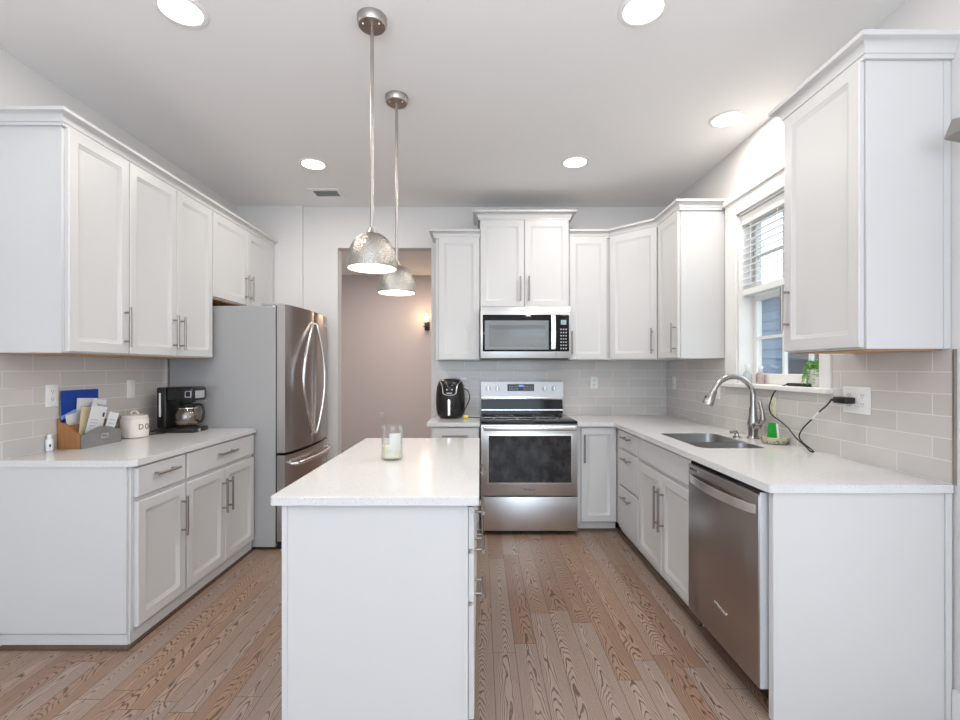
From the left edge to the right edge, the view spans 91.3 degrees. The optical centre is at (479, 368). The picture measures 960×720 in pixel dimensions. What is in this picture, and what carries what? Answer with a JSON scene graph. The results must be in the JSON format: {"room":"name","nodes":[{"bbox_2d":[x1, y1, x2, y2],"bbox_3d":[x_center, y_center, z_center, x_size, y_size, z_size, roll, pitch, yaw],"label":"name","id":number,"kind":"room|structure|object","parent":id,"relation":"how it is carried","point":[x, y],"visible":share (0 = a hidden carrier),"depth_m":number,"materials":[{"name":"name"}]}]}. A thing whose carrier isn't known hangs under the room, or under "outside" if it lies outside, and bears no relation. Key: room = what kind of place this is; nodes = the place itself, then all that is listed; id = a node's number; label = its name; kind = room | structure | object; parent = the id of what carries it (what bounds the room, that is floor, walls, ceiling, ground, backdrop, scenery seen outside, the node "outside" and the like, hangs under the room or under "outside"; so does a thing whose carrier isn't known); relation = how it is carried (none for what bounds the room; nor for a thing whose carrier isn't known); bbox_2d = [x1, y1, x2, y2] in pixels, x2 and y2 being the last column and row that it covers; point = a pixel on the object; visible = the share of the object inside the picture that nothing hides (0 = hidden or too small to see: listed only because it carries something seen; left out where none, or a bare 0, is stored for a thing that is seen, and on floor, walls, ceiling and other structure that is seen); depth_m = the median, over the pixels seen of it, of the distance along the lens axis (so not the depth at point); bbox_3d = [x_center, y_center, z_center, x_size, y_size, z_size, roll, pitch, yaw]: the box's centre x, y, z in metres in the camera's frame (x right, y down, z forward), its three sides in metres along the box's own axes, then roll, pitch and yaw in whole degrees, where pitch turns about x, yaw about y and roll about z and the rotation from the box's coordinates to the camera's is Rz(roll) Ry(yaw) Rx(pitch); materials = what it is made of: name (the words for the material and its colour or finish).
{"room":"kitchen","nodes":[
{"label":"kitchen","id":0,"kind":"room"},
{"bbox_2d":[0,48,235,459],"bbox_3d":[-2.286,-0.100,0.605,0.148,2.775,7.409,0,0,0],"label":"wall","id":1,"kind":"structure","parent":0,"point":[26,423],"depth_m":2.45,"materials":[{"name":"white paint"}]},
{"bbox_2d":[45,384,57,406],"bbox_3d":[-2.207,0.138,2.420,0.008,0.115,0.070,0,0,0],"label":"wall outlet","id":2,"kind":"object","parent":1,"relation":"attached to","point":[51,390],"visible":1,"depth_m":2.42,"materials":[{"name":"white plastic"}]},
{"bbox_2d":[50,389,55,394],"bbox_3d":[-2.205,0.118,2.420,0.004,0.027,0.032,0,0,0],"label":"socket","id":3,"kind":"object","parent":2,"relation":"attached to","point":[52,391],"depth_m":2.42,"materials":[{"name":"white plastic"}]},
{"bbox_2d":[50,397,55,401],"bbox_3d":[-2.205,0.158,2.420,0.004,0.027,0.032,0,0,0],"label":"socket","id":4,"kind":"object","parent":2,"relation":"attached to","point":[52,399],"depth_m":2.42,"materials":[{"name":"white plastic"}]},
{"bbox_2d":[0,106,135,355],"bbox_3d":[-2.026,-0.615,2.291,0.386,1.094,0.435,0,0,0],"label":"upper cabinet","id":5,"kind":"object","parent":1,"relation":"attached to","point":[64,180],"visible":1,"depth_m":2.12,"materials":[{"name":"grey wood"}]},
{"bbox_2d":[0,354,167,459],"bbox_3d":[-2.216,0.174,2.735,0.008,0.491,1.180,0,0,0],"label":"tile backsplash","id":6,"kind":"structure","parent":1,"relation":"attached to","point":[26,423],"depth_m":2.44,"materials":[{"name":"grey tile"}]},
{"bbox_2d":[127,380,134,397],"bbox_3d":[-2.207,0.128,2.970,0.009,0.115,0.070,0,0,0],"label":"light switch","id":7,"kind":"object","parent":1,"relation":"attached to","point":[130,383],"visible":1,"depth_m":2.96,"materials":[{"name":"white plastic"}]},
{"bbox_2d":[81,152,217,358],"bbox_3d":[-2.026,-0.615,2.900,0.385,1.094,0.781,0,0,0],"label":"upper cabinet","id":8,"kind":"object","parent":1,"relation":"attached to","point":[170,220],"visible":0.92,"depth_m":2.83,"materials":[{"name":"grey wood"}]},
{"bbox_2d":[212,204,277,305],"bbox_3d":[-2.026,-0.830,3.780,0.385,0.665,0.977,0,0,0],"label":"upper cabinet","id":9,"kind":"object","parent":1,"relation":"attached to","point":[242,253],"visible":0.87,"depth_m":3.66,"materials":[{"name":"grey wood"}]},
{"bbox_2d":[0,450,770,719],"bbox_3d":[-1.164,1.348,2.300,6.072,0.120,10.800,0,0,0],"label":"floor","id":10,"kind":"structure","parent":0,"point":[573,625],"depth_m":2.11,"materials":[{"name":"brown wood"}]},
{"bbox_2d":[0,453,188,645],"bbox_3d":[-1.886,0.869,2.349,0.665,0.837,0.395,0,0,0],"label":"base cabinet","id":11,"kind":"object","parent":10,"relation":"on","point":[89,555],"visible":0.97,"depth_m":2.15,"materials":[{"name":"grey wood"}]},
{"bbox_2d":[182,434,253,602],"bbox_3d":[-1.886,0.869,2.932,0.665,0.837,0.770,0,0,0],"label":"base cabinet","id":12,"kind":"object","parent":10,"relation":"on","point":[219,477],"visible":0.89,"depth_m":2.86,"materials":[{"name":"grey wood"}]},
{"bbox_2d":[0,549,251,650],"bbox_3d":[-1.903,1.279,2.726,0.594,0.018,1.168,0,0,0],"label":"trim","id":13,"kind":"structure","parent":12,"relation":"attached to","point":[128,647],"depth_m":2.15,"materials":[{"name":"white wood"}]},
{"bbox_2d":[0,428,255,466],"bbox_3d":[-1.898,0.435,2.734,0.626,0.030,1.182,0,0,0],"label":"countertop","id":14,"kind":"structure","parent":12,"relation":"on","point":[128,452],"depth_m":2.41,"materials":[{"name":"stone"}]},
{"bbox_2d":[45,434,53,450],"bbox_3d":[-2.195,0.377,2.392,0.031,0.084,0.031,0,0,0],"label":"air freshener","id":15,"kind":"object","parent":14,"relation":"on","point":[49,442],"visible":1,"depth_m":2.38,"materials":[{"name":"white plastic"}]},
{"bbox_2d":[57,418,120,448],"bbox_3d":[-2.143,0.341,2.584,0.131,0.157,0.270,0,0,0],"label":"mail organizer","id":16,"kind":"object","parent":14,"relation":"on","point":[68,436],"visible":0.88,"depth_m":2.48,"materials":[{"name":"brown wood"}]},
{"bbox_2d":[65,412,78,424],"bbox_3d":[-2.179,0.323,2.515,0.002,0.177,0.097,0,0,0],"label":"envelope","id":17,"kind":"object","parent":16,"relation":"in","point":[71,419],"visible":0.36,"depth_m":2.51,"materials":[{"name":"white paper"}]},
{"bbox_2d":[61,389,97,423],"bbox_3d":[-2.197,0.263,2.580,0.003,0.296,0.238,0,0,0],"label":"folder","id":18,"kind":"object","parent":16,"relation":"in","point":[68,397],"visible":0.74,"depth_m":2.52,"materials":[{"name":"blue"}]},
{"bbox_2d":[79,407,91,434],"bbox_3d":[-2.140,0.307,2.547,0.002,0.209,0.105,0,0,0],"label":"envelope","id":19,"kind":"object","parent":16,"relation":"in","point":[85,411],"visible":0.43,"depth_m":2.53,"materials":[{"name":"beige paper"}]},
{"bbox_2d":[76,398,97,423],"bbox_3d":[-2.188,0.285,2.609,0.003,0.253,0.149,0,0,0],"label":"envelope","id":20,"kind":"object","parent":16,"relation":"in","point":[81,402],"visible":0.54,"depth_m":2.58,"materials":[{"name":"white paper"}]},
{"bbox_2d":[85,405,107,432],"bbox_3d":[-2.116,0.304,2.581,0.022,0.216,0.142,0,0,0],"label":"envelope","id":21,"kind":"object","parent":16,"relation":"in","point":[97,413],"visible":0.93,"depth_m":2.58,"materials":[{"name":"white paper"}]},
{"bbox_2d":[92,399,106,404],"bbox_3d":[-2.165,0.289,2.651,0.016,0.244,0.122,0,0,0],"label":"envelope","id":22,"kind":"object","parent":16,"relation":"in","point":[95,401],"visible":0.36,"depth_m":2.66,"materials":[{"name":"white paper"}]},
{"bbox_2d":[105,412,118,427],"bbox_3d":[-2.101,0.327,2.665,0.024,0.170,0.101,0,0,0],"label":"envelope","id":23,"kind":"object","parent":16,"relation":"in","point":[112,418],"visible":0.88,"depth_m":2.67,"materials":[{"name":"white paper"}]},
{"bbox_2d":[120,410,149,437],"bbox_3d":[-2.122,0.336,2.885,0.147,0.166,0.146,0,0,0],"label":"canister","id":24,"kind":"object","parent":14,"relation":"on","point":[137,425],"visible":0.98,"depth_m":2.83,"materials":[{"name":"beige ceramic"}]},
{"bbox_2d":[149,386,207,434],"bbox_3d":[-1.996,0.270,3.095,0.266,0.299,0.280,0,0,0],"label":"coffee maker","id":25,"kind":"object","parent":14,"relation":"on","point":[168,398],"visible":0.88,"depth_m":3.07,"materials":[{"name":"black plastic"}]},
{"bbox_2d":[174,403,204,424],"bbox_3d":[-1.950,0.305,3.136,0.199,0.156,0.158,0,0,45],"label":"coffee carafe","id":26,"kind":"object","parent":25,"relation":"on","point":[182,405],"visible":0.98,"depth_m":3.12,"materials":[{"name":"clear glass"}]},
{"bbox_2d":[169,303,331,548],"bbox_3d":[-1.742,0.409,3.784,0.932,1.756,0.904,0,0,0],"label":"refrigerator","id":27,"kind":"object","parent":10,"relation":"on","point":[265,372],"visible":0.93,"depth_m":3.33,"materials":[{"name":"grey metal"}]},
{"bbox_2d":[282,500,484,719],"bbox_3d":[-0.325,0.873,1.821,0.687,0.829,0.479,0,0,0],"label":"base cabinet","id":28,"kind":"object","parent":10,"relation":"on","point":[378,602],"visible":0.89,"depth_m":1.58,"materials":[{"name":"grey wood"}]},
{"bbox_2d":[431,426,479,528],"bbox_3d":[-0.196,0.869,3.969,0.384,0.837,0.656,0,0,0],"label":"base cabinet","id":29,"kind":"object","parent":10,"relation":"on","point":[436,431],"visible":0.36,"depth_m":3.68,"materials":[{"name":"grey wood"}]},
{"bbox_2d":[427,415,479,425],"bbox_3d":[-0.207,0.435,3.981,0.415,0.030,0.639,0,0,0],"label":"countertop","id":30,"kind":"structure","parent":29,"relation":"on","point":[435,420],"depth_m":3.74,"materials":[{"name":"stone"}]},
{"bbox_2d":[436,379,479,418],"bbox_3d":[-0.209,0.252,4.041,0.335,0.336,0.322,0,0,-17],"label":"air fryer","id":31,"kind":"object","parent":30,"relation":"on","point":[450,393],"visible":1,"depth_m":3.94,"materials":[{"name":"black plastic"}]},
{"bbox_2d":[475,464,483,637],"bbox_3d":[-0.317,0.873,2.468,0.671,0.829,0.812,0,0,0],"label":"base cabinet","id":32,"kind":"object","parent":10,"relation":"on","point":[481,466],"visible":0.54,"depth_m":2.43,"materials":[{"name":"grey wood"}]},
{"bbox_2d":[271,438,479,505],"bbox_3d":[-0.352,0.442,2.228,0.699,0.030,1.331,0,0,0],"label":"countertop","id":33,"kind":"structure","parent":32,"relation":"on","point":[429,471],"depth_m":1.83,"materials":[{"name":"stone"}]},
{"bbox_2d":[382,433,401,458],"bbox_3d":[-0.415,0.346,2.215,0.100,0.159,0.100,0,0,0],"label":"candle jar","id":34,"kind":"object","parent":33,"relation":"on","point":[394,450],"visible":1,"depth_m":2.17,"materials":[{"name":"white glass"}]},
{"bbox_2d":[481,381,576,531],"bbox_3d":[0.380,0.702,3.934,0.750,1.172,0.729,0,0,0],"label":"range","id":35,"kind":"object","parent":10,"relation":"on","point":[529,446],"visible":0.99,"depth_m":3.62,"materials":[{"name":"grey metal"}]},
{"bbox_2d":[481,424,576,495],"bbox_3d":[0.380,0.840,3.929,0.748,0.827,0.719,0,0,0],"label":"oven","id":36,"kind":"object","parent":35,"relation":"in","point":[517,459],"depth_m":3.62,"materials":[{"name":"metal"}]},
{"bbox_2d":[481,414,576,423],"bbox_3d":[0.380,0.416,3.921,0.750,0.020,0.575,0,0,0],"label":"cooktop","id":37,"kind":"object","parent":35,"relation":"in","point":[485,418],"depth_m":3.76,"materials":[{"name":"black glass"}]},
{"bbox_2d":[577,426,616,527],"bbox_3d":[0.922,0.869,3.970,0.313,0.837,0.654,0,0,0],"label":"base cabinet","id":38,"kind":"object","parent":10,"relation":"on","point":[596,445],"visible":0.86,"depth_m":3.69,"materials":[{"name":"grey wood"}]},
{"bbox_2d":[617,428,646,558],"bbox_3d":[1.366,0.869,3.420,0.691,0.837,0.560,0,0,0],"label":"base cabinet","id":39,"kind":"object","parent":10,"relation":"on","point":[628,460],"visible":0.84,"depth_m":3.35,"materials":[{"name":"grey wood"}]},
{"bbox_2d":[577,528,701,625],"bbox_3d":[0.944,1.279,3.040,0.337,0.018,1.390,0,0,0],"label":"trim","id":40,"kind":"structure","parent":10,"relation":"on","point":[683,604],"depth_m":2.99,"materials":[{"name":"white wood"}]},
{"bbox_2d":[639,438,703,625],"bbox_3d":[1.366,0.869,2.741,0.691,0.837,0.795,0,0,0],"label":"base cabinet","id":41,"kind":"object","parent":10,"relation":"on","point":[663,473],"visible":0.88,"depth_m":2.69,"materials":[{"name":"grey wood"}]},
{"bbox_2d":[567,415,952,492],"bbox_3d":[1.237,0.435,2.998,0.950,0.030,2.603,0,0,0],"label":"countertop","id":42,"kind":"structure","parent":41,"relation":"on","point":[786,468],"depth_m":2.08,"materials":[{"name":"stone"}]},
{"bbox_2d":[663,434,762,447],"bbox_3d":[1.349,0.518,2.777,0.354,0.189,0.587,0,0,0],"label":"sink","id":43,"kind":"object","parent":42,"relation":"in","point":[698,440],"visible":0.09,"depth_m":2.92,"materials":[{"name":"metal"}]},
{"bbox_2d":[702,374,765,438],"bbox_3d":[1.517,0.225,2.807,0.337,0.389,0.135,0,0,0],"label":"kitchen faucet","id":44,"kind":"object","parent":42,"relation":"on","point":[753,424],"visible":1,"depth_m":2.82,"materials":[{"name":"metal"}]},
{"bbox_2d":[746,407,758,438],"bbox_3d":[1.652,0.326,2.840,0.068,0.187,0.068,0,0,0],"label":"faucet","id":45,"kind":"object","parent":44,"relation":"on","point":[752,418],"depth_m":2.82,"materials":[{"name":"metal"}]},
{"bbox_2d":[729,430,740,437],"bbox_3d":[1.556,0.396,2.860,0.063,0.048,0.044,0,0,0],"label":"soap dispenser","id":46,"kind":"object","parent":42,"relation":"on","point":[736,434],"visible":1,"depth_m":2.85,"materials":[{"name":"metal"}]},
{"bbox_2d":[759,435,789,444],"bbox_3d":[1.655,0.400,2.640,0.148,0.039,0.148,0,0,0],"label":"dish","id":47,"kind":"object","parent":42,"relation":"on","point":[776,441],"visible":0.94,"depth_m":2.59,"materials":[{"name":"ceramic"}]},
{"bbox_2d":[767,423,779,437],"bbox_3d":[1.652,0.358,2.641,0.058,0.107,0.026,0,0,0],"label":"sponge","id":48,"kind":"object","parent":47,"relation":"in","point":[773,430],"visible":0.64,"depth_m":2.63,"materials":[{"name":"green"}]},
{"bbox_2d":[769,384,830,452],"bbox_3d":[1.692,0.251,2.496,0.050,0.336,0.497,0,0,4],"label":"charging cable","id":49,"kind":"object","parent":42,"relation":"on","point":[827,404],"visible":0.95,"depth_m":2.45,"materials":[{"name":"black rubber"}]},
{"bbox_2d":[689,460,768,699],"bbox_3d":[1.352,0.870,2.040,0.716,0.832,0.596,0,0,0],"label":"dishwasher","id":50,"kind":"object","parent":10,"relation":"on","point":[729,516],"visible":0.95,"depth_m":1.93,"materials":[{"name":"silver metal"}]},
{"bbox_2d":[769,493,951,719],"bbox_3d":[1.389,0.869,1.717,0.646,0.836,0.032,0,0,0],"label":"end panel","id":51,"kind":"object","parent":10,"relation":"on","point":[860,584],"visible":0.89,"depth_m":1.71,"materials":[{"name":"grey wood"}]},
{"bbox_2d":[342,275,430,449],"bbox_3d":[-1.164,-0.100,7.525,6.072,2.775,0.150,0,0,0],"label":"wall","id":52,"kind":"structure","parent":0,"point":[386,345],"depth_m":7.45,"materials":[{"name":"grey paint"}]},
{"bbox_2d":[380,412,383,419],"bbox_3d":[-1.555,0.748,7.445,0.070,0.115,0.008,0,0,0],"label":"wall outlet","id":53,"kind":"object","parent":52,"relation":"attached to","point":[381,413],"visible":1,"depth_m":7.44,"materials":[{"name":"grey plastic"}]},
{"bbox_2d":[423,313,429,329],"bbox_3d":[-0.838,-0.742,7.368,0.104,0.260,0.162,0,0,0],"label":"wall sconce","id":54,"kind":"object","parent":52,"relation":"attached to","point":[427,324],"visible":1,"depth_m":7.33,"materials":[{"name":"black metal"}]},
{"bbox_2d":[236,206,666,508],"bbox_3d":[-0.319,-0.100,4.351,4.082,2.775,0.155,0,0,0],"label":"wall","id":55,"kind":"structure","parent":0,"point":[311,243],"depth_m":4.31,"materials":[{"name":"white paint"}]},
{"bbox_2d":[429,229,479,360],"bbox_3d":[-0.215,-0.625,4.130,0.429,1.104,0.355,0,0,0],"label":"upper cabinet","id":56,"kind":"object","parent":55,"relation":"attached to","point":[457,250],"visible":1,"depth_m":4.00,"materials":[{"name":"grey wood"}]},
{"bbox_2d":[460,377,467,389],"bbox_3d":[-0.145,0.133,4.296,0.070,0.115,0.008,0,0,0],"label":"wall outlet","id":57,"kind":"object","parent":55,"relation":"attached to","point":[464,380],"visible":0.79,"depth_m":4.29,"materials":[{"name":"white plastic"}]},
{"bbox_2d":[473,209,576,306],"bbox_3d":[0.379,-0.932,4.126,0.873,0.816,0.362,0,0,0],"label":"upper cabinet","id":58,"kind":"object","parent":55,"relation":"attached to","point":[524,253],"visible":0.93,"depth_m":3.99,"materials":[{"name":"grey wood"}]},
{"bbox_2d":[480,307,570,359],"bbox_3d":[0.379,-0.299,4.081,0.752,0.442,0.436,0,0,0],"label":"microwave","id":59,"kind":"object","parent":58,"relation":"attached to","point":[506,333],"visible":1,"depth_m":3.90,"materials":[{"name":"grey metal"}]},
{"bbox_2d":[438,361,666,414],"bbox_3d":[0.664,0.174,4.305,2.098,0.491,0.008,0,0,0],"label":"tile backsplash","id":60,"kind":"structure","parent":55,"relation":"attached to","point":[624,387],"depth_m":4.30,"materials":[{"name":"grey tile"}]},
{"bbox_2d":[563,229,608,360],"bbox_3d":[0.929,-0.625,4.126,0.343,1.104,0.362,0,0,0],"label":"upper cabinet","id":61,"kind":"object","parent":55,"relation":"attached to","point":[588,248],"visible":0.98,"depth_m":4.00,"materials":[{"name":"grey wood"}]},
{"bbox_2d":[590,376,597,388],"bbox_3d":[1.045,0.128,4.296,0.070,0.115,0.008,0,0,0],"label":"wall outlet","id":62,"kind":"object","parent":55,"relation":"attached to","point":[593,379],"visible":1,"depth_m":4.29,"materials":[{"name":"white plastic"}]},
{"bbox_2d":[605,218,675,360],"bbox_3d":[1.400,-0.625,3.984,0.640,1.104,0.630,0,0,0],"label":"upper cabinet","id":63,"kind":"object","parent":55,"relation":"attached to","point":[633,248],"visible":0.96,"depth_m":3.84,"materials":[{"name":"grey wood"}]},
{"bbox_2d":[0,0,906,274],"bbox_3d":[-1.164,-1.547,2.300,6.072,0.120,10.800,0,0,0],"label":"ceiling","id":64,"kind":"structure","parent":0,"point":[500,93],"depth_m":2.45,"materials":[{"name":"white paint"}]},
{"bbox_2d":[152,0,208,27],"bbox_3d":[-1.238,-1.483,1.944,0.200,0.008,0.200,0,0,0],"label":"recessed light","id":65,"kind":"object","parent":64,"relation":"in","point":[186,13],"visible":1,"depth_m":1.95,"materials":[{"name":"white plastic"}]},
{"bbox_2d":[298,158,327,169],"bbox_3d":[-1.211,-1.483,3.407,0.200,0.008,0.200,0,0,0],"label":"recessed light","id":66,"kind":"object","parent":64,"relation":"in","point":[308,163],"visible":1,"depth_m":3.40,"materials":[{"name":"white plastic"}]},
{"bbox_2d":[306,188,345,197],"bbox_3d":[-1.295,-1.482,3.965,0.270,0.008,0.200,0,0,0],"label":"ceiling vent","id":67,"kind":"object","parent":64,"relation":"in","point":[315,192],"visible":1,"depth_m":3.95,"materials":[{"name":"white plastic"}]},
{"bbox_2d":[346,7,396,273],"bbox_3d":[-0.458,-0.955,1.990,0.209,1.062,0.209,0,0,0],"label":"pendant lamp","id":68,"kind":"object","parent":64,"relation":"hanging from","point":[371,252],"visible":1,"depth_m":1.96,"materials":[{"name":"silver metal"}]},
{"bbox_2d":[377,90,415,295],"bbox_3d":[-0.456,-0.950,2.567,0.209,1.072,0.209,0,0,0],"label":"pendant lamp","id":69,"kind":"object","parent":64,"relation":"hanging from","point":[401,282],"visible":0.88,"depth_m":2.54,"materials":[{"name":"silver metal"}]},
{"bbox_2d":[561,156,588,168],"bbox_3d":[0.685,-1.483,3.375,0.200,0.008,0.200,0,0,0],"label":"recessed light","id":70,"kind":"object","parent":64,"relation":"in","point":[573,162],"visible":1,"depth_m":3.37,"materials":[{"name":"white plastic"}]},
{"bbox_2d":[618,0,668,27],"bbox_3d":[0.674,-1.483,1.939,0.200,0.008,0.200,0,0,0],"label":"recessed light","id":71,"kind":"object","parent":64,"relation":"in","point":[631,13],"visible":1,"depth_m":1.95,"materials":[{"name":"white plastic"}]},
{"bbox_2d":[708,110,745,127],"bbox_3d":[1.471,-1.483,2.793,0.200,0.008,0.200,0,0,0],"label":"recessed light","id":72,"kind":"object","parent":64,"relation":"in","point":[729,118],"visible":1,"depth_m":2.79,"materials":[{"name":"white plastic"}]},
{"bbox_2d":[807,370,818,386],"bbox_3d":[1.785,0.050,2.475,0.108,0.091,0.107,0,0,0],"label":"pot","id":73,"kind":"object","parent":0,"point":[812,375],"depth_m":2.45,"materials":[{"name":"white ceramic"}]},
{"bbox_2d":[667,0,959,691],"bbox_3d":[1.792,-0.100,0.674,0.161,2.775,7.549,0,0,0],"label":"wall","id":74,"kind":"structure","parent":0,"point":[912,427],"depth_m":2.01,"materials":[{"name":"white paint"}]},
{"bbox_2d":[672,376,675,388],"bbox_3d":[1.709,0.123,4.130,0.008,0.115,0.070,0,0,0],"label":"wall outlet","id":75,"kind":"object","parent":74,"relation":"attached to","point":[673,377],"visible":1,"depth_m":4.13,"materials":[{"name":"white plastic"}]},
{"bbox_2d":[654,199,726,359],"bbox_3d":[1.537,-0.625,3.467,0.369,1.104,0.444,0,0,0],"label":"upper cabinet","id":76,"kind":"object","parent":74,"relation":"attached to","point":[691,232],"visible":0.95,"depth_m":3.30,"materials":[{"name":"grey wood"}]},
{"bbox_2d":[715,386,719,398],"bbox_3d":[1.709,0.160,3.385,0.009,0.115,0.070,0,0,0],"label":"light switch","id":77,"kind":"object","parent":74,"relation":"attached to","point":[718,390],"visible":0.37,"depth_m":3.36,"materials":[{"name":"white plastic"}]},
{"bbox_2d":[768,397,775,416],"bbox_3d":[1.709,0.223,2.745,0.008,0.115,0.070,0,0,0],"label":"wall outlet","id":78,"kind":"object","parent":74,"relation":"attached to","point":[773,401],"visible":0.91,"depth_m":2.74,"materials":[{"name":"beige plastic"}]},
{"bbox_2d":[720,161,832,393],"bbox_3d":[1.770,-0.520,2.778,0.185,1.284,1.004,0,0,0],"label":"window","id":79,"kind":"structure","parent":74,"relation":"in","point":[743,314],"depth_m":3.12,"materials":[{"name":"white wood"}]},
{"bbox_2d":[741,192,783,295],"bbox_3d":[1.766,-0.745,2.745,0.063,0.530,0.741,0,0,0],"label":"window blind","id":80,"kind":"object","parent":79,"relation":"attached to","point":[775,205],"visible":0.52,"depth_m":2.89,"materials":[{"name":"white plastic"}]},
{"bbox_2d":[786,383,811,386],"bbox_3d":[1.741,0.087,2.558,0.038,0.018,0.165,0,0,0],"label":"box","id":81,"kind":"object","parent":79,"relation":"on","point":[789,384],"visible":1,"depth_m":2.53,"materials":[{"name":"black plastic"}]},
{"bbox_2d":[801,359,818,386],"bbox_3d":[1.770,0.020,2.483,0.138,0.150,0.174,0,0,0],"label":"potted fern","id":82,"kind":"object","parent":79,"relation":"on","point":[812,373],"visible":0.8,"depth_m":2.46,"materials":[{"name":"green plant"}]},
{"bbox_2d":[667,349,951,483],"bbox_3d":[1.718,0.174,3.004,0.008,0.491,2.608,0,0,0],"label":"backsplash","id":83,"kind":"structure","parent":74,"relation":"attached to","point":[908,428],"depth_m":2.09,"materials":[{"name":"tile"}]},
{"bbox_2d":[843,386,870,414],"bbox_3d":[1.709,0.142,2.131,0.008,0.122,0.155,0,0,0],"label":"wall outlet","id":84,"kind":"object","parent":74,"relation":"attached to","point":[862,395],"visible":0.86,"depth_m":2.12,"materials":[{"name":"white plastic"}]},
{"bbox_2d":[830,397,854,403],"bbox_3d":[1.680,0.145,2.190,0.050,0.030,0.124,0,0,0],"label":"power adapter","id":85,"kind":"object","parent":84,"relation":"attached to","point":[842,400],"visible":1,"depth_m":2.14,"materials":[{"name":"black plastic"}]},
{"bbox_2d":[859,393,865,398],"bbox_3d":[1.707,0.122,2.094,0.004,0.027,0.032,0,0,0],"label":"socket","id":86,"kind":"object","parent":84,"relation":"attached to","point":[861,395],"depth_m":2.09,"materials":[{"name":"white plastic"}]},
{"bbox_2d":[859,402,865,407],"bbox_3d":[1.707,0.162,2.094,0.004,0.027,0.032,0,0,0],"label":"socket","id":87,"kind":"object","parent":84,"relation":"attached to","point":[861,404],"depth_m":2.09,"materials":[{"name":"white plastic"}]},
{"bbox_2d":[768,29,959,353],"bbox_3d":[1.537,-0.635,1.934,0.369,1.134,0.546,0,0,0],"label":"upper cabinet","id":88,"kind":"object","parent":74,"relation":"attached to","point":[867,158],"visible":1,"depth_m":1.72,"materials":[{"name":"grey wood"}]},
{"bbox_2d":[943,117,959,142],"bbox_3d":[1.648,-0.800,0.623,0.147,0.087,1.946,0,0,0],"label":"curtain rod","id":89,"kind":"object","parent":74,"relation":"attached to","point":[953,132],"visible":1,"depth_m":1.57,"materials":[{"name":"silver metal"}]},
{"bbox_2d":[952,689,959,719],"bbox_3d":[1.714,1.223,-0.645,0.016,0.130,4.690,0,0,0],"label":"baseboard","id":90,"kind":"structure","parent":74,"relation":"attached to","point":[955,694],"depth_m":1.68,"materials":[{"name":"white wood"}]},
{"label":"outside","id":91,"kind":"structure","parent":0,"visible":0},
{"bbox_3d":[7.000,1.638,5.000,10.000,0.100,22.000,0,0,0],"label":"ground","id":92,"kind":"structure","parent":91,"visible":0},
{"bbox_2d":[761,288,818,373],"bbox_3d":[6.475,-0.052,9.000,3.650,3.280,10.600,0,0,0],"label":"neighbor house","id":93,"kind":"structure","parent":92,"relation":"on","point":[772,347],"depth_m":7.78,"materials":[{"name":"stone"}]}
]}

